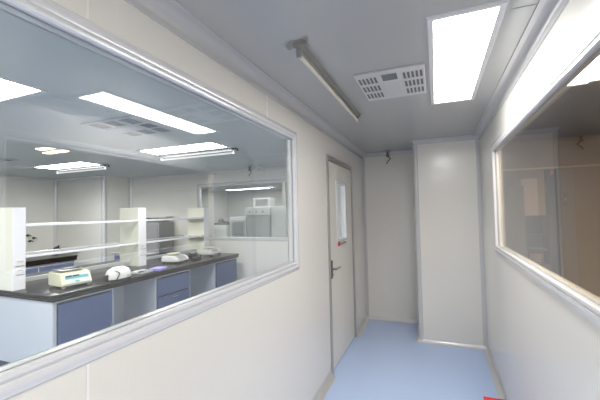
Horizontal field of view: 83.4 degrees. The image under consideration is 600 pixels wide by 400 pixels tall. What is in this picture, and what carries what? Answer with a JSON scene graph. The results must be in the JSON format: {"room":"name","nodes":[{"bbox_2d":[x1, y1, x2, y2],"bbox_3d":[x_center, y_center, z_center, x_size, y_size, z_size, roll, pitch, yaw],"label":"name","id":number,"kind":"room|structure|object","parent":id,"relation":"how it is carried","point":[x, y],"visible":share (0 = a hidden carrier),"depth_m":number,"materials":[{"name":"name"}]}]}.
{"room":"laboratory corridor","nodes":[
{"label":"laboratory corridor","id":0,"kind":"room"},
{"bbox_2d":[58,176,128,265],"bbox_3d":[-4.606,0.738,7.523,1.490,2.431,0.670,-2,-2,22],"label":"wall","id":1,"kind":"structure","parent":0,"point":[78,200],"depth_m":7.19,"materials":[{"name":"white paint"}]},
{"bbox_2d":[53,180,57,247],"bbox_3d":[-5.405,0.754,7.452,0.060,2.431,0.060,-2,-2,22],"label":"trim","id":2,"kind":"structure","parent":1,"relation":"attached to","point":[55,183],"depth_m":7.47,"materials":[{"name":"white metal"}]},
{"bbox_2d":[56,175,103,181],"bbox_3d":[-4.767,-0.459,7.229,1.490,0.050,0.050,-2,-2,22],"label":"trim","id":3,"kind":"structure","parent":1,"relation":"attached to","point":[98,176],"depth_m":7.21,"materials":[{"name":"white metal"}]},
{"bbox_2d":[101,177,105,261],"bbox_3d":[-4.051,0.722,6.959,0.089,2.401,0.089,-2,-2,22],"label":"trim","id":4,"kind":"structure","parent":1,"relation":"attached to","point":[103,179],"depth_m":6.94,"materials":[{"name":"white metal"}]},
{"bbox_2d":[0,178,227,251],"bbox_3d":[-5.433,0.759,7.597,0.100,2.431,13.250,-2,-2,22],"label":"wall","id":5,"kind":"structure","parent":0,"point":[36,196],"depth_m":7.19,"materials":[{"name":"white paint"}]},
{"bbox_2d":[0,175,55,180],"bbox_3d":[-6.648,-0.509,4.495,0.050,0.050,6.530,-2,-2,22],"label":"trim","id":6,"kind":"structure","parent":5,"relation":"attached to","point":[1,176],"depth_m":6.98,"materials":[{"name":"white metal"}]},
{"bbox_2d":[0,0,366,399],"bbox_3d":[-0.190,0.463,2.223,0.055,2.431,7.200,-2,-2,22],"label":"wall","id":7,"kind":"structure","parent":0,"point":[270,341],"depth_m":1.84,"materials":[{"name":"white paint"}]},
{"bbox_2d":[86,0,88,399],"bbox_3d":[-0.644,0.436,1.022,0.002,2.326,0.008,-2,-2,22],"label":"trim","id":8,"kind":"structure","parent":7,"relation":"attached to","point":[87,1],"depth_m":1.02,"materials":[{"name":"white metal"}]},
{"bbox_2d":[0,0,299,399],"bbox_3d":[-0.457,-0.021,1.585,0.075,1.062,2.225,-2,-2,22],"label":"window","id":9,"kind":"structure","parent":7,"relation":"in","point":[15,379],"depth_m":1.18,"materials":[{"name":"white metal"}]},
{"bbox_2d":[124,0,366,158],"bbox_3d":[-0.265,-0.723,1.965,0.078,0.075,6.612,-2,-2,22],"label":"trim","id":10,"kind":"structure","parent":7,"relation":"attached to","point":[171,15],"depth_m":1.73,"materials":[{"name":"grey metal"}]},
{"bbox_2d":[312,316,369,399],"bbox_3d":[-0.223,1.642,1.890,0.055,0.055,6.612,-2,-2,22],"label":"baseboard","id":11,"kind":"structure","parent":7,"relation":"attached to","point":[324,388],"depth_m":3.11,"materials":[{"name":"grey metal"}]},
{"bbox_2d":[326,154,356,373],"bbox_3d":[0.486,0.637,3.806,0.115,2.160,1.090,-2,-2,22],"label":"door","id":12,"kind":"structure","parent":7,"relation":"in","point":[341,252],"depth_m":3.73,"materials":[{"name":"white paint"}]},
{"bbox_2d":[133,169,342,279],"bbox_3d":[-2.010,0.659,6.864,6.800,2.431,0.050,-2,-2,22],"label":"wall","id":13,"kind":"structure","parent":0,"point":[171,196],"depth_m":6.83,"materials":[{"name":"white paint"}]},
{"bbox_2d":[129,178,132,207],"bbox_3d":[-3.773,0.720,7.516,0.060,2.431,0.060,-2,-2,22],"label":"trim","id":14,"kind":"structure","parent":13,"relation":"attached to","point":[130,179],"depth_m":7.56,"materials":[{"name":"white metal"}]},
{"bbox_2d":[146,216,172,218],"bbox_3d":[-3.096,0.386,7.164,0.820,0.085,0.220,-2,-2,22],"label":"wall shelf","id":15,"kind":"object","parent":13,"relation":"attached to","point":[147,217],"visible":0.52,"depth_m":7.01,"materials":[{"name":"white plastic"}]},
{"bbox_2d":[131,166,285,179],"bbox_3d":[-1.364,-0.556,6.579,5.310,0.050,0.050,-2,-2,22],"label":"trim","id":16,"kind":"structure","parent":13,"relation":"attached to","point":[276,167],"depth_m":6.80,"materials":[{"name":"white metal"}]},
{"bbox_2d":[197,179,287,240],"bbox_3d":[-0.756,0.199,6.349,2.890,1.140,0.047,-2,-2,22],"label":"window","id":17,"kind":"structure","parent":13,"relation":"in","point":[199,186],"depth_m":6.47,"materials":[{"name":"white metal"}]},
{"bbox_2d":[228,190,282,221],"bbox_3d":[0.237,0.795,12.426,6.800,2.431,0.050,-2,-2,22],"label":"wall","id":18,"kind":"structure","parent":0,"point":[238,202],"depth_m":13.40,"materials":[{"name":"white paint"}]},
{"bbox_2d":[0,0,538,191],"bbox_3d":[-1.571,-0.619,6.071,8.490,0.050,13.250,-2,-2,22],"label":"ceiling","id":19,"kind":"structure","parent":0,"point":[347,38],"depth_m":2.32,"materials":[{"name":"grey paint"}]},
{"bbox_2d":[0,158,18,162],"bbox_3d":[-4.330,-0.569,4.698,0.410,0.019,0.510,-2,-2,22],"label":"ceiling vent","id":20,"kind":"object","parent":19,"relation":"in","point":[2,160],"visible":1,"depth_m":4.81,"materials":[{"name":"white metal"}]},
{"bbox_2d":[0,76,47,102],"bbox_3d":[-2.274,-0.701,2.263,1.180,0.010,0.380,-2,-2,22],"label":"recessed light","id":21,"kind":"object","parent":19,"relation":"in","point":[10,89],"visible":1,"depth_m":2.19,"materials":[{"name":"white plastic"}]},
{"bbox_2d":[0,79,38,99],"bbox_3d":[-2.274,-0.703,2.263,1.120,0.001,0.320,-2,-2,22],"label":"diffuser","id":22,"kind":"object","parent":21,"relation":"attached to","point":[8,89],"depth_m":2.19,"materials":[{"name":"white plastic"}]},
{"bbox_2d":[33,161,102,169],"bbox_3d":[-3.811,-0.558,5.502,1.180,0.010,0.380,-2,-2,22],"label":"recessed light","id":23,"kind":"object","parent":19,"relation":"in","point":[79,163],"visible":1,"depth_m":5.49,"materials":[{"name":"white plastic"}]},
{"bbox_2d":[39,162,97,168],"bbox_3d":[-3.811,-0.560,5.502,1.120,0.001,0.320,-2,-2,22],"label":"diffuser","id":24,"kind":"object","parent":23,"relation":"attached to","point":[78,164],"depth_m":5.50,"materials":[{"name":"white plastic"}]},
{"bbox_2d":[54,165,109,173],"bbox_3d":[-3.755,-0.520,5.770,1.300,0.072,0.110,-2,-2,22],"label":"tube light","id":25,"kind":"object","parent":19,"relation":"attached to","point":[105,166],"visible":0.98,"depth_m":5.74,"materials":[{"name":"white plastic"}]},
{"bbox_2d":[80,115,178,136],"bbox_3d":[-1.583,-0.681,3.170,0.663,0.019,0.533,-2,-2,22],"label":"ceiling vent","id":26,"kind":"object","parent":19,"relation":"in","point":[129,126],"visible":1,"depth_m":3.11,"materials":[{"name":"white metal"}]},
{"bbox_2d":[140,123,158,127],"bbox_3d":[-1.386,-0.682,3.091,0.121,0.005,0.117,-2,-2,22],"label":"grille","id":27,"kind":"object","parent":26,"relation":"attached to","point":[147,125],"depth_m":3.08,"materials":[{"name":"grey metal"}]},
{"bbox_2d":[136,141,229,154],"bbox_3d":[-1.498,-0.650,4.289,1.180,0.010,0.380,-2,-2,22],"label":"recessed light","id":28,"kind":"object","parent":19,"relation":"in","point":[210,145],"visible":1,"depth_m":4.27,"materials":[{"name":"white plastic"}]},
{"bbox_2d":[143,143,223,153],"bbox_3d":[-1.498,-0.652,4.289,1.120,0.001,0.320,-2,-2,22],"label":"diffuser","id":29,"kind":"object","parent":28,"relation":"attached to","point":[206,145],"depth_m":4.29,"materials":[{"name":"white plastic"}]},
{"bbox_2d":[157,148,238,160],"bbox_3d":[-1.413,-0.611,4.577,1.300,0.072,0.110,-2,-2,22],"label":"tube light","id":30,"kind":"object","parent":19,"relation":"attached to","point":[232,149],"visible":1,"depth_m":4.54,"materials":[{"name":"white plastic"}]},
{"bbox_2d":[228,188,271,190],"bbox_3d":[-1.870,-0.384,11.985,1.760,0.010,0.380,-2,-2,22],"label":"recessed light","id":31,"kind":"object","parent":19,"relation":"in","point":[250,188],"visible":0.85,"depth_m":11.98,"materials":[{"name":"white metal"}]},
{"bbox_2d":[285,40,362,121],"bbox_3d":[0.246,-0.724,2.292,0.110,0.072,1.420,-2,-2,22],"label":"tube light","id":32,"kind":"object","parent":19,"relation":"attached to","point":[302,53],"visible":1,"depth_m":1.96,"materials":[{"name":"silver metal"}]},
{"bbox_2d":[353,63,426,100],"bbox_3d":[0.613,-0.761,2.231,0.410,0.019,0.510,-2,-2,22],"label":"ceiling vent","id":33,"kind":"object","parent":19,"relation":"in","point":[409,80],"visible":1,"depth_m":2.17,"materials":[{"name":"white metal"}]},
{"bbox_2d":[381,73,397,80],"bbox_3d":[0.552,-0.759,2.079,0.090,0.005,0.093,-2,-2,22],"label":"grille","id":34,"kind":"object","parent":33,"relation":"attached to","point":[386,76],"depth_m":2.07,"materials":[{"name":"grey metal"}]},
{"bbox_2d":[426,0,508,104],"bbox_3d":[0.940,-0.780,2.018,0.315,0.010,1.320,-2,-2,22],"label":"recessed light","id":35,"kind":"object","parent":19,"relation":"in","point":[460,43],"visible":1,"depth_m":1.75,"materials":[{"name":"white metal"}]},
{"bbox_2d":[282,183,286,205],"bbox_3d":[0.488,0.705,9.872,0.080,2.431,4.500,-2,-2,22],"label":"wall equipment partition","id":36,"kind":"structure","parent":0,"point":[284,185],"depth_m":7.82,"materials":[{"name":"white paint"}]},
{"bbox_2d":[365,154,417,319],"bbox_3d":[1.659,0.507,4.751,1.480,2.431,0.050,-2,-2,22],"label":"wall","id":37,"kind":"structure","parent":0,"point":[390,214],"depth_m":4.86,"materials":[{"name":"white paint"}]},
{"bbox_2d":[362,156,368,316],"bbox_3d":[0.972,0.530,4.984,0.032,2.431,0.032,-2,-2,22],"label":"trim","id":38,"kind":"structure","parent":37,"relation":"attached to","point":[363,159],"depth_m":4.99,"materials":[{"name":"grey metal"}]},
{"bbox_2d":[363,150,412,156],"bbox_3d":[1.279,-0.671,4.880,0.758,0.050,0.050,-2,-2,22],"label":"trim","id":39,"kind":"structure","parent":37,"relation":"attached to","point":[402,151],"depth_m":4.89,"materials":[{"name":"grey metal"}]},
{"bbox_2d":[323,320,498,399],"bbox_3d":[0.449,1.672,1.649,1.590,0.050,6.670,-2,-2,22],"label":"floor","id":40,"kind":"structure","parent":0,"point":[387,361],"depth_m":3.35,"materials":[{"name":"blue plastic"}]},
{"bbox_2d":[483,396,503,399],"bbox_3d":[1.184,1.442,1.948,0.165,0.397,0.354,-2,-2,22],"label":"box","id":41,"kind":"object","parent":40,"relation":"on","point":[484,397],"visible":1,"depth_m":2.12,"materials":[{"name":"red paint"}]},
{"bbox_2d":[417,140,482,344],"bbox_3d":[1.876,0.487,4.279,0.722,2.431,0.664,-2,-2,22],"label":"wall","id":42,"kind":"structure","parent":0,"point":[447,174],"depth_m":3.96,"materials":[{"name":"white paint"}]},
{"bbox_2d":[412,144,423,339],"bbox_3d":[1.448,0.511,4.119,0.068,2.391,0.068,-2,-2,22],"label":"trim","id":43,"kind":"structure","parent":42,"relation":"attached to","point":[414,146],"depth_m":4.09,"materials":[{"name":"grey metal"}]},
{"bbox_2d":[368,316,485,349],"bbox_3d":[1.550,1.691,4.364,0.537,0.045,1.577,0,-2,-26],"label":"baseboard","id":44,"kind":"structure","parent":42,"relation":"attached to","point":[409,321],"depth_m":4.00,"materials":[{"name":"white metal"}]},
{"bbox_2d":[413,135,477,144],"bbox_3d":[1.716,-0.711,3.988,0.722,0.050,0.050,-2,-2,22],"label":"trim","id":45,"kind":"structure","parent":42,"relation":"attached to","point":[466,137],"depth_m":4.00,"materials":[{"name":"grey metal"}]},
{"bbox_2d":[475,137,487,347],"bbox_3d":[2.060,0.467,3.825,0.040,2.431,0.040,-2,-2,22],"label":"trim","id":46,"kind":"structure","parent":42,"relation":"attached to","point":[477,142],"depth_m":3.83,"materials":[{"name":"grey metal"}]},
{"bbox_2d":[524,168,553,266],"bbox_3d":[5.955,0.463,7.319,4.460,2.501,0.050,-2,-2,22],"label":"wall","id":47,"kind":"structure","parent":0,"point":[535,173],"depth_m":7.54,"materials":[{"name":"beige paint"}]},
{"bbox_2d":[480,0,599,399],"bbox_3d":[1.869,0.452,3.225,0.055,2.431,10.600,-2,-2,22],"label":"wall","id":48,"kind":"structure","parent":0,"point":[540,347],"depth_m":1.79,"materials":[{"name":"white paint"}]},
{"bbox_2d":[483,347,507,399],"bbox_3d":[0.976,1.590,1.049,0.050,0.050,5.948,-2,-2,22],"label":"baseboard","id":49,"kind":"structure","parent":48,"relation":"attached to","point":[500,390],"depth_m":3.16,"materials":[{"name":"grey metal"}]},
{"bbox_2d":[472,0,568,140],"bbox_3d":[0.914,-0.779,1.132,0.070,0.070,5.948,-2,-2,22],"label":"trim","id":50,"kind":"structure","parent":48,"relation":"attached to","point":[546,13],"depth_m":1.77,"materials":[{"name":"grey metal"}]},
{"bbox_2d":[511,3,537,9],"bbox_3d":[0.934,-0.804,1.403,0.095,0.002,0.008,-2,-2,22],"label":"trim","id":51,"kind":"structure","parent":48,"relation":"attached to","point":[537,3],"depth_m":1.40,"materials":[{"name":"grey metal"}]},
{"bbox_2d":[491,21,599,327],"bbox_3d":[1.334,-0.042,1.960,0.075,0.963,2.240,-2,-2,22],"label":"window","id":52,"kind":"structure","parent":48,"relation":"in","point":[507,166],"depth_m":2.06,"materials":[{"name":"white metal"}]},
{"bbox_2d":[523,135,599,296],"bbox_3d":[4.654,0.384,4.098,4.460,2.501,0.100,-2,-2,22],"label":"wall","id":53,"kind":"structure","parent":0,"point":[585,150],"depth_m":4.42,"materials":[{"name":"beige paint"}]},
{"bbox_2d":[544,169,561,276],"bbox_3d":[3.438,0.630,4.566,0.110,2.095,0.130,-2,-2,22],"label":"trim","id":54,"kind":"structure","parent":53,"relation":"attached to","point":[550,181],"depth_m":4.52,"materials":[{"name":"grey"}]},
{"bbox_2d":[524,164,599,169],"bbox_3d":[4.567,-0.480,4.092,4.360,0.022,0.015,-2,-2,22],"label":"trim","id":55,"kind":"structure","parent":53,"relation":"attached to","point":[590,164],"depth_m":4.51,"materials":[{"name":"gold metal"}]},
{"bbox_2d":[563,193,567,205],"bbox_3d":[3.533,-0.008,4.483,0.050,0.180,0.017,-2,-2,22],"label":"switch plate","id":56,"kind":"object","parent":53,"relation":"attached to","point":[565,195],"visible":1,"depth_m":4.48,"materials":[{"name":"grey plastic"}]},
{"bbox_2d":[556,168,578,285],"bbox_3d":[3.562,0.626,4.472,0.180,2.090,0.011,-2,-2,22],"label":"trim","id":57,"kind":"structure","parent":53,"relation":"attached to","point":[565,182],"depth_m":4.47,"materials":[{"name":"beige"}]},
{"bbox_2d":[523,81,599,141],"bbox_3d":[3.933,-0.932,2.425,4.460,0.050,10.600,-2,-2,22],"label":"ceiling","id":58,"kind":"structure","parent":0,"point":[576,113],"depth_m":3.47,"materials":[{"name":"grey"}]},
{"bbox_2d":[576,62,599,83],"bbox_3d":[1.780,-0.873,1.870,0.810,0.010,1.340,-2,-2,22],"label":"recessed light","id":59,"kind":"object","parent":58,"relation":"in","point":[593,75],"visible":0.02,"depth_m":2.36,"materials":[{"name":"white plastic"}]},
{"bbox_3d":[-2.254,1.886,6.285,6.900,0.050,13.250,-2,-2,22],"label":"floor","id":60,"kind":"structure","parent":0,"visible":0},
{"bbox_2d":[0,360,9,365],"bbox_3d":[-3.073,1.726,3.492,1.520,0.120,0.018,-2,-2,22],"label":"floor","id":61,"kind":"structure","parent":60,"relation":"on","point":[2,363],"depth_m":3.48,"materials":[{"name":"blue"}]},
{"bbox_2d":[26,260,74,273],"bbox_3d":[-5.622,1.513,4.974,1.240,0.758,3.800,-2,-2,22],"label":"base cabinet","id":62,"kind":"object","parent":60,"relation":"on","point":[45,267],"visible":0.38,"depth_m":6.06,"materials":[{"name":"blue metal"}]},
{"bbox_2d":[26,254,77,266],"bbox_3d":[-5.635,1.087,4.979,1.320,0.090,3.860,-2,-2,22],"label":"countertop","id":63,"kind":"structure","parent":62,"relation":"on","point":[40,260],"depth_m":6.14,"materials":[{"name":"black stone"}]},
{"bbox_2d":[54,288,113,346],"bbox_3d":[-2.466,1.385,3.608,0.580,0.783,0.635,-2,-2,22],"label":"base cabinet","id":64,"kind":"object","parent":60,"relation":"on","point":[77,317],"visible":0.38,"depth_m":3.48,"materials":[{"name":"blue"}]},
{"bbox_2d":[0,296,54,362],"bbox_3d":[-3.086,1.332,3.504,1.592,0.658,0.022,-2,-2,22],"label":"cladding","id":65,"kind":"object","parent":64,"relation":"attached to","point":[27,327],"visible":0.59,"depth_m":3.36,"materials":[{"name":"grey"}]},
{"bbox_2d":[113,285,124,324],"bbox_3d":[-2.504,1.399,4.295,0.015,0.763,0.608,-2,-2,22],"label":"panel","id":66,"kind":"object","parent":60,"relation":"on","point":[118,292],"visible":0.07,"depth_m":4.50,"materials":[{"name":"grey metal"}]},
{"bbox_2d":[124,269,189,320],"bbox_3d":[-1.993,1.413,4.778,0.580,0.783,0.670,-2,-2,22],"label":"base cabinet","id":67,"kind":"object","parent":60,"relation":"on","point":[146,296],"visible":0.41,"depth_m":4.52,"materials":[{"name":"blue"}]},
{"bbox_2d":[190,258,236,296],"bbox_3d":[-1.520,1.442,5.951,0.580,0.783,0.660,-2,-2,22],"label":"base cabinet","id":68,"kind":"object","parent":60,"relation":"on","point":[205,278],"visible":0.44,"depth_m":5.68,"materials":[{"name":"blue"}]},
{"bbox_3d":[-3.254,1.514,7.022,1.120,0.788,0.510,-2,-2,22],"label":"base cabinet","id":69,"kind":"object","parent":60,"relation":"on","visible":0},
{"bbox_2d":[111,250,174,254],"bbox_3d":[-3.268,1.093,7.022,1.180,0.050,0.560,-2,-2,22],"label":"countertop","id":70,"kind":"structure","parent":69,"relation":"on","point":[116,252],"depth_m":6.92,"materials":[{"name":"grey ceramic"}]},
{"bbox_2d":[146,222,173,252],"bbox_3d":[-3.089,0.762,6.988,0.780,0.600,0.445,-2,-2,22],"label":"incubator","id":71,"kind":"object","parent":70,"relation":"on","point":[153,229],"visible":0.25,"depth_m":6.76,"materials":[{"name":"grey metal"}]},
{"bbox_3d":[-2.763,1.431,5.100,1.028,0.763,3.170,-2,-2,22],"label":"base cabinet","id":72,"kind":"object","parent":60,"relation":"on","visible":0},
{"bbox_2d":[0,251,238,302],"bbox_3d":[-2.498,1.006,4.993,1.670,0.066,3.250,-2,-2,22],"label":"countertop","id":73,"kind":"structure","parent":72,"relation":"on","point":[36,290],"depth_m":3.99,"materials":[{"name":"black stone"}]},
{"bbox_2d":[48,266,91,288],"bbox_3d":[-2.490,0.830,3.656,0.298,0.196,0.300,-2,-2,30],"label":"scale","id":74,"kind":"object","parent":73,"relation":"on","point":[63,277],"visible":1,"depth_m":3.58,"materials":[{"name":"beige plastic"}]},
{"bbox_2d":[59,266,79,269],"bbox_3d":[-2.520,0.740,3.687,0.100,0.013,0.160,-2,-2,30],"label":"tray","id":75,"kind":"object","parent":74,"relation":"on","point":[70,267],"depth_m":3.66,"materials":[{"name":"grey metal"}]},
{"bbox_2d":[0,207,208,290],"bbox_3d":[-2.506,0.545,4.999,0.409,0.855,3.205,-2,-2,22],"label":"rack","id":76,"kind":"object","parent":73,"relation":"on","point":[132,244],"visible":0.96,"depth_m":4.51,"materials":[{"name":"white metal"}]},
{"bbox_2d":[15,268,24,274],"bbox_3d":[-2.908,0.742,3.499,0.005,0.064,0.083,-2,-2,22],"label":"socket","id":77,"kind":"object","parent":76,"relation":"attached to","point":[18,271],"depth_m":3.50,"materials":[{"name":"white plastic"}]},
{"bbox_2d":[15,259,24,265],"bbox_3d":[-2.910,0.652,3.502,0.005,0.064,0.083,-2,-2,22],"label":"socket","id":78,"kind":"object","parent":76,"relation":"attached to","point":[18,262],"depth_m":3.50,"materials":[{"name":"white plastic"}]},
{"bbox_2d":[26,236,189,254],"bbox_3d":[-2.520,0.638,4.992,0.355,0.001,2.945,-2,-2,22],"label":"shelf","id":79,"kind":"object","parent":76,"relation":"attached to","point":[180,236],"depth_m":4.45,"materials":[{"name":"glass"}]},
{"bbox_2d":[94,266,130,283],"bbox_3d":[-2.158,0.853,3.916,0.218,0.152,0.451,-2,-2,16],"label":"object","id":80,"kind":"object","parent":73,"relation":"on","point":[117,273],"visible":1,"depth_m":3.87,"materials":[{"name":"white plastic"}]},
{"bbox_2d":[131,269,152,273],"bbox_3d":[-2.057,0.925,4.369,0.180,0.035,0.220,-2,-2,16],"label":"tray","id":81,"kind":"object","parent":73,"relation":"on","point":[142,271],"visible":0.98,"depth_m":4.32,"materials":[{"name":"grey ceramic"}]},
{"bbox_2d":[150,266,166,270],"bbox_3d":[-1.910,0.928,4.546,0.156,0.034,0.176,-2,-2,13],"label":"case","id":82,"kind":"object","parent":73,"relation":"on","point":[158,268],"visible":0.98,"depth_m":4.49,"materials":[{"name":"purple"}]},
{"bbox_2d":[161,252,188,263],"bbox_3d":[-1.942,0.898,5.250,0.277,0.143,0.320,-2,-2,16],"label":"balance","id":83,"kind":"object","parent":73,"relation":"on","point":[175,257],"visible":0.99,"depth_m":5.14,"materials":[{"name":"white plastic"}]},
{"bbox_2d":[184,256,200,260],"bbox_3d":[-1.729,0.952,5.467,0.122,0.040,0.290,-3,-3,42],"label":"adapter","id":84,"kind":"object","parent":73,"relation":"on","point":[197,257],"visible":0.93,"depth_m":5.46,"materials":[{"name":"black plastic"}]},
{"bbox_2d":[188,252,197,257],"bbox_3d":[-1.850,0.943,5.816,0.132,0.086,0.160,-2,-2,22],"label":"adapter","id":85,"kind":"object","parent":73,"relation":"on","point":[189,255],"visible":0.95,"depth_m":5.77,"materials":[{"name":"black plastic"}]},
{"bbox_2d":[198,246,220,255],"bbox_3d":[-1.621,0.918,6.070,0.277,0.143,0.320,-2,-2,19],"label":"balance","id":86,"kind":"object","parent":73,"relation":"on","point":[209,250],"visible":0.98,"depth_m":5.97,"materials":[{"name":"white plastic"}]},
{"bbox_3d":[-0.514,1.349,7.036,3.600,0.998,0.720,-2,-2,22],"label":"base cabinet","id":87,"kind":"object","parent":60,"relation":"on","visible":0},
{"bbox_3d":[-0.529,0.828,7.044,3.700,0.040,0.800,-2,-2,22],"label":"countertop","id":88,"kind":"structure","parent":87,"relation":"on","visible":0},
{"bbox_2d":[213,218,229,236],"bbox_3d":[-1.679,0.623,7.487,0.350,0.450,0.350,-2,-2,22],"label":"grinder","id":89,"kind":"object","parent":88,"relation":"on","point":[222,228],"visible":0.74,"depth_m":7.34,"materials":[{"name":"white plastic"}]},
{"bbox_2d":[230,216,246,236],"bbox_3d":[-1.254,0.598,7.327,0.400,0.470,0.428,-2,-2,22],"label":"oven","id":90,"kind":"object","parent":88,"relation":"on","point":[238,225],"visible":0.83,"depth_m":7.12,"materials":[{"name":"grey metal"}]},
{"bbox_2d":[246,207,271,236],"bbox_3d":[-0.809,0.487,7.149,0.545,0.660,0.430,-2,-2,22],"label":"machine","id":91,"kind":"object","parent":88,"relation":"on","point":[258,218],"visible":0.82,"depth_m":6.96,"materials":[{"name":"grey metal"}]},
{"bbox_2d":[253,198,274,206],"bbox_3d":[-0.768,0.057,7.188,0.400,0.200,0.246,-2,-2,22],"label":"microwave","id":92,"kind":"object","parent":91,"relation":"on","point":[257,202],"visible":0.79,"depth_m":7.08,"materials":[{"name":"white plastic"}]},
{"bbox_2d":[271,206,287,236],"bbox_3d":[-0.362,0.464,7.034,0.340,0.680,0.410,-2,-2,22],"label":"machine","id":93,"kind":"object","parent":88,"relation":"on","point":[279,228],"visible":0.72,"depth_m":6.84,"materials":[{"name":"grey metal"}]},
{"bbox_3d":[3.989,1.617,2.340,4.460,0.050,10.600,-2,-2,22],"label":"floor","id":94,"kind":"structure","parent":0,"visible":0},
{"bbox_2d":[524,178,540,261],"bbox_3d":[5.042,0.637,7.419,0.300,2.200,0.400,-2,-2,22],"label":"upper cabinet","id":95,"kind":"object","parent":94,"relation":"on","point":[530,184],"visible":0.24,"depth_m":7.24,"materials":[{"name":"beige"}]},
{"bbox_2d":[525,215,547,268],"bbox_3d":[4.792,1.019,6.831,0.370,1.410,0.300,-2,-2,22],"label":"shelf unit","id":96,"kind":"object","parent":94,"relation":"on","point":[536,231],"visible":0.49,"depth_m":6.92,"materials":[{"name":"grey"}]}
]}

